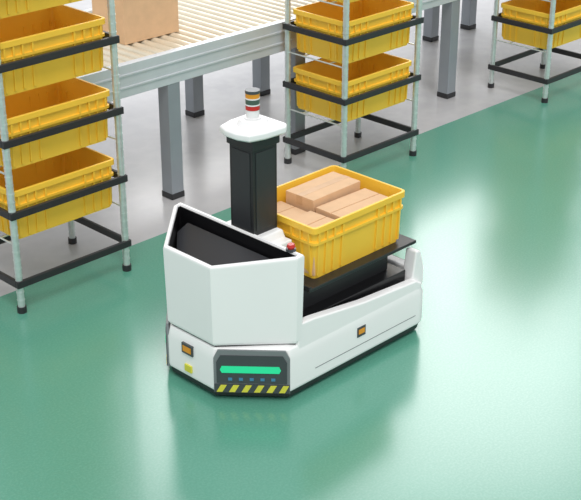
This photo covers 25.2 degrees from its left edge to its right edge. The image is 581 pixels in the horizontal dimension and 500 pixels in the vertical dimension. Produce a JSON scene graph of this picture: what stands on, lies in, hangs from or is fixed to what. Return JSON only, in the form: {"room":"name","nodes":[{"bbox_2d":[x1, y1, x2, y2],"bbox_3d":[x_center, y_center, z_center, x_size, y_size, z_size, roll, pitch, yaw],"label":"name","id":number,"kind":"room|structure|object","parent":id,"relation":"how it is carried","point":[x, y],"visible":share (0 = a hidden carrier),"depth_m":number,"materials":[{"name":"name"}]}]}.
{"room":"warehouse","nodes":[
{"label":"warehouse","id":0,"kind":"room"},
{"bbox_2d":[0,0,580,499],"bbox_3d":[-0.729,-0.166,6.969,38.000,0.100,36.000,23,34,39],"label":"floor","id":1,"kind":"structure","parent":0,"point":[481,400],"depth_m":5.65,"materials":[{"name":"paint"}]},
{"bbox_2d":[0,0,131,313],"bbox_3d":[-1.161,-0.690,5.859,0.481,1.800,0.651,23,34,39],"label":"rack","id":2,"kind":"object","parent":1,"relation":"on","point":[115,109],"visible":0.72,"depth_m":5.84,"materials":[{"name":"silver metal"}]},
{"bbox_2d":[0,0,81,18],"bbox_3d":[-1.161,-1.198,5.617,0.410,0.240,0.575,23,34,39],"label":"storage bin","id":3,"kind":"object","parent":2,"relation":"attached to","point":[8,8],"visible":1,"depth_m":5.46,"materials":[{"name":"yellow plastic"}]},
{"bbox_2d":[0,5,104,95],"bbox_3d":[-1.161,-0.896,5.761,0.410,0.240,0.575,23,34,39],"label":"storage bin","id":4,"kind":"object","parent":2,"relation":"attached to","point":[34,33],"visible":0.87,"depth_m":5.71,"materials":[{"name":"yellow plastic"}]},
{"bbox_2d":[0,77,109,168],"bbox_3d":[-1.161,-0.593,5.906,0.410,0.240,0.575,23,34,39],"label":"storage bin","id":5,"kind":"object","parent":2,"relation":"attached to","point":[30,111],"visible":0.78,"depth_m":5.85,"materials":[{"name":"yellow plastic"}]},
{"bbox_2d":[0,147,113,238],"bbox_3d":[-1.161,-0.291,6.050,0.410,0.240,0.575,23,34,39],"label":"storage bin","id":6,"kind":"object","parent":2,"relation":"attached to","point":[50,178],"visible":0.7,"depth_m":5.99,"materials":[{"name":"yellow plastic"}]},
{"bbox_2d":[77,0,476,199],"bbox_3d":[-0.013,-1.218,8.099,1.012,0.825,9.900,23,34,39],"label":"conveyor","id":7,"kind":"object","parent":1,"relation":"on","point":[212,35],"visible":0.62,"depth_m":7.17,"materials":[{"name":"metal"}]},
{"bbox_2d":[92,0,178,44],"bbox_3d":[-0.845,-1.327,7.073,0.270,0.301,0.382,23,34,39],"label":"cardboard box","id":8,"kind":"object","parent":7,"relation":"on","point":[136,20],"visible":0.8,"depth_m":6.98,"materials":[{"name":"brown cardboard"}]},
{"bbox_2d":[163,87,422,396],"bbox_3d":[-0.023,-0.146,5.409,0.740,1.198,1.103,23,34,39],"label":"robot","id":9,"kind":"object","parent":1,"relation":"on","point":[244,317],"visible":0.91,"depth_m":5.18,"materials":[{"name":"white plastic"}]},
{"bbox_2d":[163,202,303,346],"bbox_3d":[-0.305,0.129,5.224,0.728,0.394,0.288,23,34,39],"label":"hood","id":10,"kind":"object","parent":9,"relation":"attached to","point":[228,285],"depth_m":5.11,"materials":[{"name":"white plastic"}]},
{"bbox_2d":[277,165,404,278],"bbox_3d":[0.144,-0.124,5.515,0.425,0.235,0.565,23,34,39],"label":"storage bin","id":11,"kind":"object","parent":9,"relation":"on","point":[337,243],"visible":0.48,"depth_m":5.38,"materials":[{"name":"yellow plastic"}]},
{"bbox_2d":[277,201,305,218],"bbox_3d":[-0.046,-0.081,5.469,0.175,0.170,0.170,-23,34,-39],"label":"cardboard box","id":12,"kind":"object","parent":11,"relation":"in","point":[287,210],"visible":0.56,"depth_m":5.45,"materials":[{"name":"brown cardboard"}]},
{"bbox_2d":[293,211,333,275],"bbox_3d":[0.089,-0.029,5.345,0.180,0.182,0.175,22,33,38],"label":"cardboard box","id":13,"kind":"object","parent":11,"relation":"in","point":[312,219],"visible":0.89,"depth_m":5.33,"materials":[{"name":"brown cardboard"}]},
{"bbox_2d":[286,172,359,212],"bbox_3d":[0.141,-0.180,5.622,0.160,0.216,0.302,22,33,39],"label":"cardboard box","id":14,"kind":"object","parent":11,"relation":"in","point":[307,196],"visible":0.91,"depth_m":5.54,"materials":[{"name":"brown cardboard"}]},
{"bbox_2d":[316,188,386,219],"bbox_3d":[0.272,-0.112,5.510,0.300,0.190,0.170,-23,34,-39],"label":"cardboard box","id":15,"kind":"object","parent":11,"relation":"in","point":[335,209],"visible":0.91,"depth_m":5.46,"materials":[{"name":"brown cardboard"}]},
{"bbox_2d":[303,234,415,292],"bbox_3d":[0.097,-0.030,5.597,0.600,0.025,0.665,23,34,39],"label":"tray","id":16,"kind":"object","parent":9,"relation":"on","point":[310,284],"depth_m":5.40,"materials":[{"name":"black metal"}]},
{"bbox_2d":[282,0,423,168],"bbox_3d":[0.353,-1.347,7.237,0.481,1.800,0.651,23,34,39],"label":"rack","id":17,"kind":"object","parent":1,"relation":"on","point":[416,20],"visible":0.8,"depth_m":7.28,"materials":[{"name":"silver metal"}]},
{"bbox_2d":[333,0,358,2],"bbox_3d":[0.353,-1.552,7.138,0.410,0.240,0.575,23,34,39],"label":"storage bin","id":18,"kind":"object","parent":17,"relation":"attached to","point":[341,1],"visible":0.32,"depth_m":6.93,"materials":[{"name":"yellow plastic"}]},
{"bbox_2d":[293,53,411,121],"bbox_3d":[0.353,-0.948,7.427,0.410,0.240,0.575,23,34,39],"label":"storage bin","id":19,"kind":"object","parent":17,"relation":"attached to","point":[379,70],"visible":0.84,"depth_m":7.33,"materials":[{"name":"yellow plastic"}]},
{"bbox_2d":[293,0,413,63],"bbox_3d":[0.353,-1.250,7.282,0.410,0.240,0.575,23,34,39],"label":"storage bin","id":20,"kind":"object","parent":17,"relation":"attached to","point":[366,16],"visible":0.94,"depth_m":7.18,"materials":[{"name":"yellow plastic"}]},
{"bbox_2d":[488,0,580,102],"bbox_3d":[1.728,-1.942,8.485,0.481,1.800,0.651,23,34,39],"label":"rack","id":21,"kind":"object","parent":1,"relation":"on","point":[545,63],"visible":0.87,"depth_m":8.56,"materials":[{"name":"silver metal"}]},
{"bbox_2d":[501,0,580,49],"bbox_3d":[1.728,-1.543,8.676,0.410,0.240,0.575,23,34,39],"label":"storage bin","id":22,"kind":"object","parent":21,"relation":"attached to","point":[535,12],"visible":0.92,"depth_m":8.53,"materials":[{"name":"yellow plastic"}]}
]}

